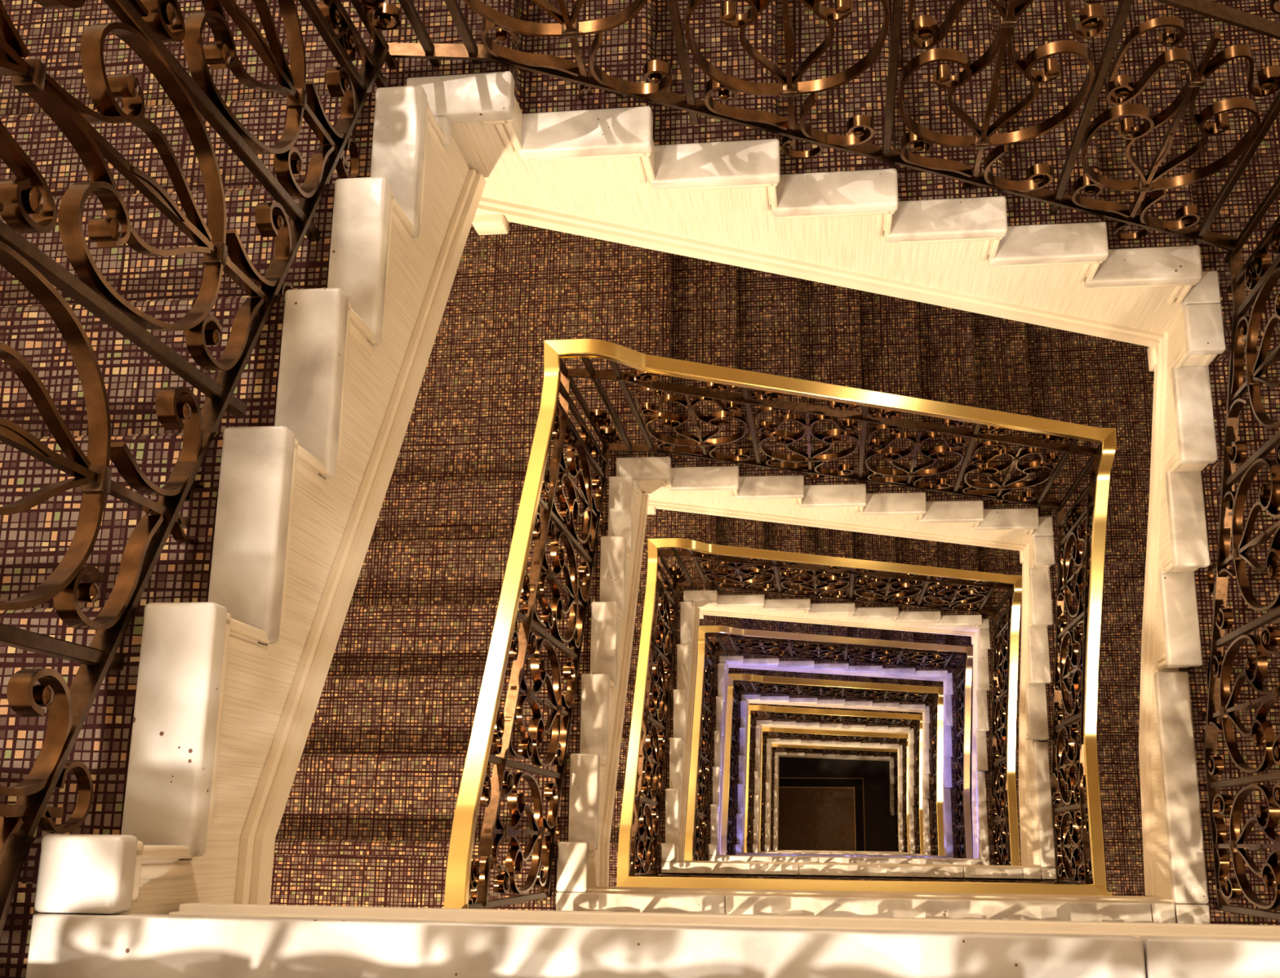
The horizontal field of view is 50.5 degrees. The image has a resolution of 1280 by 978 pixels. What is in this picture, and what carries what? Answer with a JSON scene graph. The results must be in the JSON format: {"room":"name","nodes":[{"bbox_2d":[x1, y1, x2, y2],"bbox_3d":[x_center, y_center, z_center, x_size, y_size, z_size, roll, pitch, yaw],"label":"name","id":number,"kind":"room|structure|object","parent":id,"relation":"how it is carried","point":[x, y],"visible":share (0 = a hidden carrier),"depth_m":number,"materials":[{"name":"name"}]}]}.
{"room":"stairwell","nodes":[
{"label":"stairwell","id":0,"kind":"room"},
{"bbox_2d":[777,756,896,851],"bbox_3d":[3.523,6.187,24.277,4.888,0.099,5.707,-1,75,8],"label":"floor","id":1,"kind":"structure","parent":0,"point":[825,804],"depth_m":24.36,"materials":[{"name":"carpet"}]},
{"bbox_2d":[889,760,895,815],"bbox_3d":[5.200,5.613,23.907,1.559,0.954,1.615,-1,75,8],"label":"flight","id":2,"kind":"object","parent":1,"relation":"on","point":[892,771],"visible":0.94,"depth_m":23.96,"materials":[{"name":"stone"}]},
{"bbox_2d":[895,752,898,851],"bbox_3d":[4.430,5.420,23.288,0.070,2.028,1.777,-1,75,8],"label":"balustrade","id":3,"kind":"object","parent":2,"relation":"on","point":[896,754],"visible":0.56,"depth_m":23.62,"materials":[{"name":"gold metal"}]},
{"bbox_3d":[1.667,-0.079,11.470,5.288,28.100,0.088,-1,75,8],"label":"wall","id":4,"kind":"structure","parent":0,"visible":0},
{"bbox_2d":[0,0,514,235],"bbox_3d":[-1.015,-1.386,3.386,1.584,0.525,1.506,-1,75,8],"label":"stair landing","id":5,"kind":"structure","parent":4,"relation":"attached to","point":[456,91],"depth_m":2.97,"materials":[{"name":"carpet"}]},
{"bbox_2d":[0,85,485,915],"bbox_3d":[-1.183,-0.034,2.393,1.458,1.356,1.727,-1,75,8],"label":"flight","id":6,"kind":"object","parent":5,"relation":"on","point":[192,750],"visible":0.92,"depth_m":2.12,"materials":[{"name":"stone"}]},
{"bbox_2d":[0,0,389,937],"bbox_3d":[-0.690,-0.326,1.630,0.053,2.116,1.836,-1,75,8],"label":"balustrade","id":7,"kind":"object","parent":6,"relation":"on","point":[146,25],"visible":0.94,"depth_m":1.76,"materials":[{"name":"gold metal"}]},
{"bbox_2d":[389,222,671,515],"bbox_3d":[-0.615,-0.637,6.237,1.584,0.525,1.506,-1,75,8],"label":"stair landing","id":8,"kind":"structure","parent":4,"relation":"attached to","point":[474,415],"depth_m":5.94,"materials":[{"name":"carpet"}]},
{"bbox_2d":[274,475,648,888],"bbox_3d":[-0.784,0.715,5.244,1.458,1.356,1.727,-1,75,8],"label":"flight","id":9,"kind":"object","parent":8,"relation":"on","point":[380,771],"visible":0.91,"depth_m":4.94,"materials":[{"name":"carpet"}]},
{"bbox_2d":[444,340,610,909],"bbox_3d":[-0.291,0.422,4.482,0.053,2.116,1.836,-1,75,8],"label":"balustrade","id":10,"kind":"object","parent":9,"relation":"on","point":[467,873],"visible":0.99,"depth_m":4.18,"materials":[{"name":"gold metal"}]},
{"bbox_2d":[636,508,717,618],"bbox_3d":[-0.297,0.113,9.100,1.667,0.525,1.506,-1,75,8],"label":"stair landing","id":11,"kind":"structure","parent":4,"relation":"attached to","point":[665,523],"depth_m":8.69,"materials":[{"name":"carpet"}]},
{"bbox_2d":[609,601,700,862],"bbox_3d":[-0.469,1.465,8.107,1.534,1.356,1.727,-1,75,8],"label":"flight","id":12,"kind":"object","parent":11,"relation":"on","point":[673,812],"visible":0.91,"depth_m":7.88,"materials":[{"name":"stone"}]},
{"bbox_2d":[617,538,678,886],"bbox_3d":[0.076,1.182,7.335,0.055,2.116,1.810,-1,75,8],"label":"balustrade","id":13,"kind":"object","parent":12,"relation":"on","point":[629,861],"visible":1,"depth_m":7.07,"materials":[{"name":"gold metal"}]},
{"bbox_2d":[696,614,743,668],"bbox_3d":[0.058,0.835,11.852,1.694,0.310,1.506,-1,75,8],"label":"stair landing","id":14,"kind":"structure","parent":4,"relation":"attached to","point":[708,620],"depth_m":11.49,"materials":[{"name":"carpet"}]},
{"bbox_2d":[684,662,728,855],"bbox_3d":[-0.108,2.200,10.910,1.559,1.246,1.727,-1,75,8],"label":"flight","id":15,"kind":"object","parent":14,"relation":"on","point":[717,755],"visible":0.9,"depth_m":10.73,"materials":[{"name":"stone"}]},
{"bbox_2d":[684,626,715,861],"bbox_3d":[0.471,1.938,10.185,0.055,2.116,1.792,-1,75,8],"label":"balustrade","id":16,"kind":"object","parent":15,"relation":"on","point":[698,793],"visible":0.98,"depth_m":9.96,"materials":[{"name":"gold metal"}]},
{"bbox_2d":[728,667,760,703],"bbox_3d":[0.457,1.593,14.701,1.694,0.310,1.499,-1,75,8],"label":"stair landing","id":17,"kind":"structure","parent":4,"relation":"attached to","point":[742,695],"depth_m":14.32,"materials":[{"name":"carpet"}]},
{"bbox_2d":[729,700,748,853],"bbox_3d":[0.292,2.952,13.761,1.559,1.246,1.719,-1,75,8],"label":"flight","id":18,"kind":"object","parent":17,"relation":"on","point":[743,708],"visible":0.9,"depth_m":13.59,"materials":[{"name":"stone"}]},
{"bbox_2d":[720,675,738,854],"bbox_3d":[0.871,2.690,13.036,0.070,2.116,1.798,-1,75,8],"label":"balustrade","id":19,"kind":"object","parent":18,"relation":"on","point":[731,724],"visible":0.96,"depth_m":12.80,"materials":[{"name":"gold metal"}]},
{"bbox_2d":[748,702,772,727],"bbox_3d":[0.857,2.352,17.550,1.694,0.310,1.492,-1,75,8],"label":"stair landing","id":20,"kind":"structure","parent":4,"relation":"attached to","point":[757,722],"depth_m":17.15,"materials":[{"name":"stone"}]},
{"bbox_2d":[747,724,762,852],"bbox_3d":[0.691,3.703,16.611,1.559,1.246,1.712,-1,75,8],"label":"flight","id":21,"kind":"object","parent":20,"relation":"on","point":[757,731],"visible":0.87,"depth_m":16.45,"materials":[{"name":"stone"}]},
{"bbox_2d":[744,709,754,853],"bbox_3d":[1.270,3.442,15.886,0.070,2.116,1.790,-1,75,8],"label":"balustrade","id":22,"kind":"object","parent":21,"relation":"on","point":[750,722],"visible":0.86,"depth_m":15.77,"materials":[{"name":"gold metal"}]},
{"bbox_2d":[909,711,922,742],"bbox_3d":[4.374,2.628,18.258,1.562,0.300,1.577,-1,75,8],"label":"stair landing","id":23,"kind":"structure","parent":4,"relation":"attached to","point":[913,729],"depth_m":18.06,"materials":[{"name":"stone"}]},
{"bbox_2d":[760,703,910,733],"bbox_3d":[2.546,2.432,17.864,2.005,1.406,1.445,-1,75,8],"label":"flight","id":24,"kind":"object","parent":23,"relation":"on","point":[782,723],"visible":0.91,"depth_m":17.63,"materials":[{"name":"stone"}]},
{"bbox_2d":[748,705,922,726],"bbox_3d":[2.464,2.849,16.968,2.172,2.392,0.066,-1,75,8],"label":"balustrade","id":25,"kind":"object","parent":24,"relation":"on","point":[774,712],"visible":0.99,"depth_m":16.71,"materials":[{"name":"gold metal"}]},
{"bbox_2d":[924,680,942,723],"bbox_3d":[3.975,1.870,15.409,1.562,0.300,1.584,-1,75,8],"label":"stair landing","id":26,"kind":"structure","parent":4,"relation":"attached to","point":[928,711],"depth_m":15.22,"materials":[{"name":"stone"}]},
{"bbox_2d":[746,669,925,712],"bbox_3d":[2.147,1.674,15.015,2.005,1.406,1.452,-1,75,8],"label":"flight","id":27,"kind":"object","parent":26,"relation":"on","point":[766,698],"visible":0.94,"depth_m":14.77,"materials":[{"name":"stone"}]},
{"bbox_2d":[728,673,942,703],"bbox_3d":[2.064,2.093,14.118,2.172,2.392,0.066,-1,75,8],"label":"balustrade","id":28,"kind":"object","parent":27,"relation":"on","point":[898,691],"visible":1,"depth_m":13.88,"materials":[{"name":"gold metal"}]},
{"bbox_2d":[945,634,973,694],"bbox_3d":[3.575,1.112,12.560,1.562,0.300,1.591,-1,75,8],"label":"stair landing","id":29,"kind":"structure","parent":4,"relation":"attached to","point":[955,640],"depth_m":12.38,"materials":[{"name":"carpet"}]},
{"bbox_2d":[725,617,947,681],"bbox_3d":[1.748,0.915,12.166,2.005,1.406,1.458,-1,75,8],"label":"flight","id":30,"kind":"object","parent":29,"relation":"on","point":[752,661],"visible":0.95,"depth_m":11.93,"materials":[{"name":"carpet"}]},
{"bbox_2d":[698,625,973,669],"bbox_3d":[1.665,1.337,11.269,2.157,2.392,0.052,-1,75,8],"label":"balustrade","id":31,"kind":"object","parent":30,"relation":"on","point":[760,637],"visible":1,"depth_m":11.08,"materials":[{"name":"gold metal"}]},
{"bbox_2d":[971,546,1022,648],"bbox_3d":[3.158,0.378,9.767,1.540,0.415,1.591,-1,75,8],"label":"stair landing","id":32,"kind":"structure","parent":4,"relation":"attached to","point":[992,560],"depth_m":9.57,"materials":[{"name":"carpet"}]},
{"bbox_2d":[694,515,982,636],"bbox_3d":[1.363,0.188,9.396,1.972,1.576,1.458,-1,75,8],"label":"flight","id":33,"kind":"object","parent":32,"relation":"on","point":[722,531],"visible":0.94,"depth_m":9.10,"materials":[{"name":"carpet"}]},
{"bbox_2d":[648,537,1022,613],"bbox_3d":[1.269,0.573,8.421,2.156,2.392,0.052,-1,75,8],"label":"balustrade","id":34,"kind":"object","parent":33,"relation":"on","point":[840,568],"visible":1,"depth_m":8.22,"materials":[{"name":"gold metal"}]},
{"bbox_2d":[1019,322,1154,564],"bbox_3d":[2.677,-0.369,6.926,1.464,0.415,1.591,-1,75,8],"label":"stair landing","id":35,"kind":"structure","parent":4,"relation":"attached to","point":[1074,377],"depth_m":6.76,"materials":[{"name":"carpet"}]},
{"bbox_2d":[638,251,1039,551],"bbox_3d":[0.967,-0.560,6.544,1.874,1.576,1.458,-1,75,8],"label":"flight","id":36,"kind":"object","parent":35,"relation":"on","point":[711,313],"visible":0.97,"depth_m":6.29,"materials":[{"name":"carpet"}]},
{"bbox_2d":[544,338,1115,508],"bbox_3d":[0.872,-0.198,5.575,2.092,2.392,0.053,-1,75,8],"label":"balustrade","id":37,"kind":"object","parent":36,"relation":"on","point":[772,388],"visible":1,"depth_m":5.35,"materials":[{"name":"gold metal"}]},
{"bbox_2d":[1146,0,1279,371],"bbox_3d":[2.277,-1.117,4.075,1.464,0.415,1.591,-1,75,8],"label":"stair landing","id":38,"kind":"structure","parent":4,"relation":"attached to","point":[1207,306],"depth_m":3.88,"materials":[{"name":"carpet"}]},
{"bbox_2d":[450,0,1202,347],"bbox_3d":[0.567,-1.309,3.692,1.874,1.576,1.458,-1,75,8],"label":"flight","id":39,"kind":"object","parent":38,"relation":"on","point":[628,171],"visible":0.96,"depth_m":3.41,"materials":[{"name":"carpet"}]},
{"bbox_2d":[350,0,1279,251],"bbox_3d":[0.472,-0.947,2.724,2.092,2.392,0.053,-1,75,8],"label":"balustrade","id":40,"kind":"object","parent":39,"relation":"on","point":[1268,77],"visible":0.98,"depth_m":2.94,"materials":[{"name":"gold metal"}]},
{"bbox_3d":[1.593,5.358,10.053,5.288,28.100,0.088,-1,75,8],"label":"wall","id":41,"kind":"structure","parent":0,"visible":0},
{"bbox_2d":[0,834,1279,977],"bbox_3d":[0.324,1.375,1.250,4.688,0.280,3.124,-1,75,8],"label":"stair landing","id":42,"kind":"structure","parent":41,"relation":"attached to","point":[83,880],"depth_m":1.43,"materials":[{"name":"stone"}]},
{"bbox_2d":[269,667,1279,924],"bbox_3d":[0.723,2.123,4.102,4.688,0.280,3.124,-1,75,8],"label":"stair landing","id":43,"kind":"structure","parent":41,"relation":"attached to","point":[367,881],"depth_m":4.20,"materials":[{"name":"carpet"}]},
{"bbox_2d":[1138,310,1279,898],"bbox_3d":[2.304,0.378,4.017,1.458,1.064,1.642,-1,75,8],"label":"flight","id":44,"kind":"object","parent":43,"relation":"on","point":[1188,422],"visible":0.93,"depth_m":4.07,"materials":[{"name":"carpet"}]},
{"bbox_2d":[1198,175,1279,920],"bbox_3d":[1.607,0.150,3.339,0.053,2.028,1.836,-1,75,8],"label":"balustrade","id":45,"kind":"object","parent":44,"relation":"attached to","point":[1260,276],"visible":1,"depth_m":3.72,"materials":[{"name":"gold metal"}]},
{"bbox_2d":[763,805,916,853],"bbox_3d":[2.716,5.855,18.363,5.014,0.280,3.084,-1,75,8],"label":"stair landing","id":46,"kind":"structure","parent":41,"relation":"attached to","point":[912,809],"depth_m":18.43,"materials":[{"name":"stone"}]},
{"bbox_2d":[907,733,919,853],"bbox_3d":[4.401,4.111,18.206,1.559,0.954,1.627,-1,75,8],"label":"flight","id":47,"kind":"object","parent":46,"relation":"on","point":[911,746],"visible":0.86,"depth_m":18.27,"materials":[{"name":"stone"}]},
{"bbox_2d":[915,718,923,853],"bbox_3d":[3.631,3.917,17.586,0.070,2.028,1.790,-1,75,8],"label":"balustrade","id":48,"kind":"object","parent":47,"relation":"attached to","point":[919,828],"visible":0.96,"depth_m":17.48,"materials":[{"name":"gold metal"}]},
{"bbox_2d":[751,798,937,855],"bbox_3d":[2.316,5.109,15.511,5.014,0.280,3.096,-1,75,8],"label":"stair landing","id":49,"kind":"structure","parent":41,"relation":"attached to","point":[927,803],"depth_m":15.59,"materials":[{"name":"stone"}]},
{"bbox_2d":[922,712,936,854],"bbox_3d":[4.001,3.359,15.355,1.559,0.954,1.634,-1,75,8],"label":"flight","id":50,"kind":"object","parent":49,"relation":"on","point":[926,727],"visible":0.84,"depth_m":15.43,"materials":[{"name":"stone"}]},
{"bbox_2d":[931,689,944,855],"bbox_3d":[3.231,3.165,14.735,0.070,2.028,1.798,-1,75,8],"label":"balustrade","id":51,"kind":"object","parent":50,"relation":"attached to","point":[937,710],"visible":0.99,"depth_m":14.50,"materials":[{"name":"gold metal"}]},
{"bbox_2d":[733,786,973,858],"bbox_3d":[1.917,4.365,12.658,5.014,0.280,3.110,-1,75,8],"label":"stair landing","id":52,"kind":"structure","parent":41,"relation":"attached to","point":[949,793],"depth_m":12.73,"materials":[{"name":"stone"}]},
{"bbox_2d":[942,681,973,857],"bbox_3d":[3.602,2.608,12.505,1.559,0.954,1.642,-1,75,8],"label":"flight","id":53,"kind":"object","parent":52,"relation":"on","point":[948,700],"visible":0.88,"depth_m":12.58,"materials":[{"name":"stone"}]},
{"bbox_2d":[954,647,973,858],"bbox_3d":[2.832,2.413,11.885,0.055,2.028,1.792,-1,75,8],"label":"balustrade","id":54,"kind":"object","parent":53,"relation":"attached to","point":[963,682],"visible":0.96,"depth_m":11.76,"materials":[{"name":"gold metal"}]},
{"bbox_2d":[705,770,1021,865],"bbox_3d":[1.517,3.621,9.806,5.014,0.280,3.124,-1,75,8],"label":"stair landing","id":55,"kind":"structure","parent":41,"relation":"attached to","point":[984,778],"depth_m":9.88,"materials":[{"name":"stone"}]},
{"bbox_2d":[971,630,1021,860],"bbox_3d":[3.185,1.873,9.709,1.534,1.064,1.642,-1,75,8],"label":"flight","id":56,"kind":"object","parent":55,"relation":"on","point":[983,659],"visible":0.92,"depth_m":9.77,"materials":[{"name":"stone"}]},
{"bbox_2d":[991,577,1022,865],"bbox_3d":[2.435,1.657,9.035,0.055,2.028,1.810,-1,75,8],"label":"balustrade","id":57,"kind":"object","parent":56,"relation":"attached to","point":[1009,649],"visible":0.95,"depth_m":8.97,"materials":[{"name":"gold metal"}]},
{"bbox_2d":[608,739,1148,896],"bbox_3d":[1.121,2.872,6.954,4.932,0.280,3.124,-1,75,8],"label":"stair landing","id":58,"kind":"structure","parent":41,"relation":"attached to","point":[1118,762],"depth_m":6.99,"materials":[{"name":"stone"}]},
{"bbox_2d":[618,874,1112,895],"bbox_3d":[1.039,1.886,6.500,2.156,1.128,0.052,-1,75,8],"label":"balustrade","id":59,"kind":"object","parent":58,"relation":"on","point":[675,881],"visible":1,"depth_m":5.99,"materials":[{"name":"gold metal"}]},
{"bbox_2d":[1018,538,1146,868],"bbox_3d":[2.704,1.127,6.869,1.458,1.064,1.642,-1,75,8],"label":"flight","id":60,"kind":"object","parent":58,"relation":"on","point":[1124,572],"visible":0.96,"depth_m":6.86,"materials":[{"name":"carpet"}]},
{"bbox_2d":[1049,428,1115,895],"bbox_3d":[2.006,0.899,6.190,0.053,2.028,1.836,-1,75,8],"label":"balustrade","id":61,"kind":"object","parent":60,"relation":"attached to","point":[1086,791],"visible":1,"depth_m":6.13,"materials":[{"name":"gold metal"}]},
{"bbox_3d":[-0.941,2.695,11.108,0.100,28.100,5.507,-1,75,8],"label":"wall","id":62,"kind":"structure","parent":0,"visible":0},
{"bbox_2d":[762,731,780,743],"bbox_3d":[1.256,3.109,20.399,1.694,0.310,1.487,-1,75,8],"label":"stair landing","id":63,"kind":"structure","parent":62,"relation":"attached to","point":[767,740],"depth_m":19.99,"materials":[{"name":"stone"}]},
{"bbox_2d":[763,742,772,850],"bbox_3d":[1.091,4.454,19.462,1.559,1.246,1.705,-1,75,8],"label":"flight","id":64,"kind":"object","parent":63,"relation":"on","point":[767,768],"visible":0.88,"depth_m":19.29,"materials":[{"name":"stone"}]},
{"bbox_2d":[759,733,764,851],"bbox_3d":[1.670,4.194,18.737,0.070,2.116,1.783,-1,75,8],"label":"balustrade","id":65,"kind":"object","parent":64,"relation":"on","point":[762,807],"visible":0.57,"depth_m":18.76,"materials":[{"name":"gold metal"}]},
{"bbox_2d":[773,746,786,756],"bbox_3d":[1.655,3.864,23.249,1.694,0.310,1.482,-1,75,8],"label":"stair landing","id":66,"kind":"structure","parent":62,"relation":"attached to","point":[775,753],"depth_m":22.84,"materials":[{"name":"stone"}]},
{"bbox_2d":[772,755,778,850],"bbox_3d":[1.490,5.205,22.313,1.559,1.246,1.699,-1,75,8],"label":"flight","id":67,"kind":"object","parent":66,"relation":"on","point":[775,759],"visible":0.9,"depth_m":22.14,"materials":[{"name":"stone"}]},
{"bbox_2d":[770,750,773,850],"bbox_3d":[2.069,4.944,21.587,0.070,2.116,1.777,-1,75,8],"label":"balustrade","id":68,"kind":"object","parent":67,"relation":"on","point":[771,750],"visible":0.23,"depth_m":21.89,"materials":[{"name":"gold metal"}]},
{"bbox_2d":[772,811,905,852],"bbox_3d":[3.115,6.600,21.215,5.014,0.280,3.074,-1,75,8],"label":"stair landing","id":69,"kind":"structure","parent":62,"relation":"attached to","point":[901,814],"depth_m":21.29,"materials":[{"name":"stone"}]},
{"bbox_2d":[897,749,904,852],"bbox_3d":[4.800,4.862,21.056,1.559,0.954,1.621,-1,75,8],"label":"flight","id":70,"kind":"object","parent":69,"relation":"on","point":[900,760],"visible":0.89,"depth_m":21.12,"materials":[{"name":"stone"}]},
{"bbox_2d":[903,738,909,852],"bbox_3d":[4.030,4.669,20.437,0.070,2.028,1.783,-1,75,8],"label":"balustrade","id":71,"kind":"object","parent":70,"relation":"attached to","point":[906,759],"visible":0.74,"depth_m":20.39,"materials":[{"name":"gold metal"}]},
{"bbox_3d":[4.200,2.585,10.416,0.100,28.100,5.507,-1,75,8],"label":"wall","id":72,"kind":"structure","parent":0,"visible":0},
{"bbox_2d":[890,751,896,768],"bbox_3d":[5.173,4.140,23.957,1.562,0.300,1.566,-1,75,8],"label":"stair landing","id":73,"kind":"structure","parent":72,"relation":"attached to","point":[893,757],"depth_m":23.75,"materials":[{"name":"stone"}]},
{"bbox_2d":[777,748,891,760],"bbox_3d":[3.345,3.944,23.563,2.005,1.406,1.435,-1,75,8],"label":"flight","id":74,"kind":"object","parent":73,"relation":"on","point":[789,753],"visible":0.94,"depth_m":23.34,"materials":[{"name":"stone"}]},
{"bbox_2d":[771,743,897,755],"bbox_3d":[3.263,4.357,22.668,2.172,2.392,0.065,-1,75,8],"label":"balustrade","id":75,"kind":"object","parent":74,"relation":"on","point":[787,747],"visible":0.98,"depth_m":22.44,"materials":[{"name":"gold metal"}]},
{"bbox_2d":[898,733,906,757],"bbox_3d":[4.774,3.384,21.107,1.562,0.300,1.571,-1,75,8],"label":"stair landing","id":76,"kind":"structure","parent":72,"relation":"attached to","point":[901,749],"depth_m":20.89,"materials":[{"name":"stone"}]},
{"bbox_2d":[770,732,899,749],"bbox_3d":[2.946,3.189,20.713,2.005,1.406,1.439,-1,75,8],"label":"flight","id":77,"kind":"object","parent":76,"relation":"on","point":[784,740],"visible":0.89,"depth_m":20.50,"materials":[{"name":"stone"}]},
{"bbox_2d":[762,726,907,742],"bbox_3d":[2.863,3.604,19.818,2.172,2.392,0.065,-1,75,8],"label":"balustrade","id":78,"kind":"object","parent":77,"relation":"on","point":[781,732],"visible":1,"depth_m":19.55,"materials":[{"name":"gold metal"}]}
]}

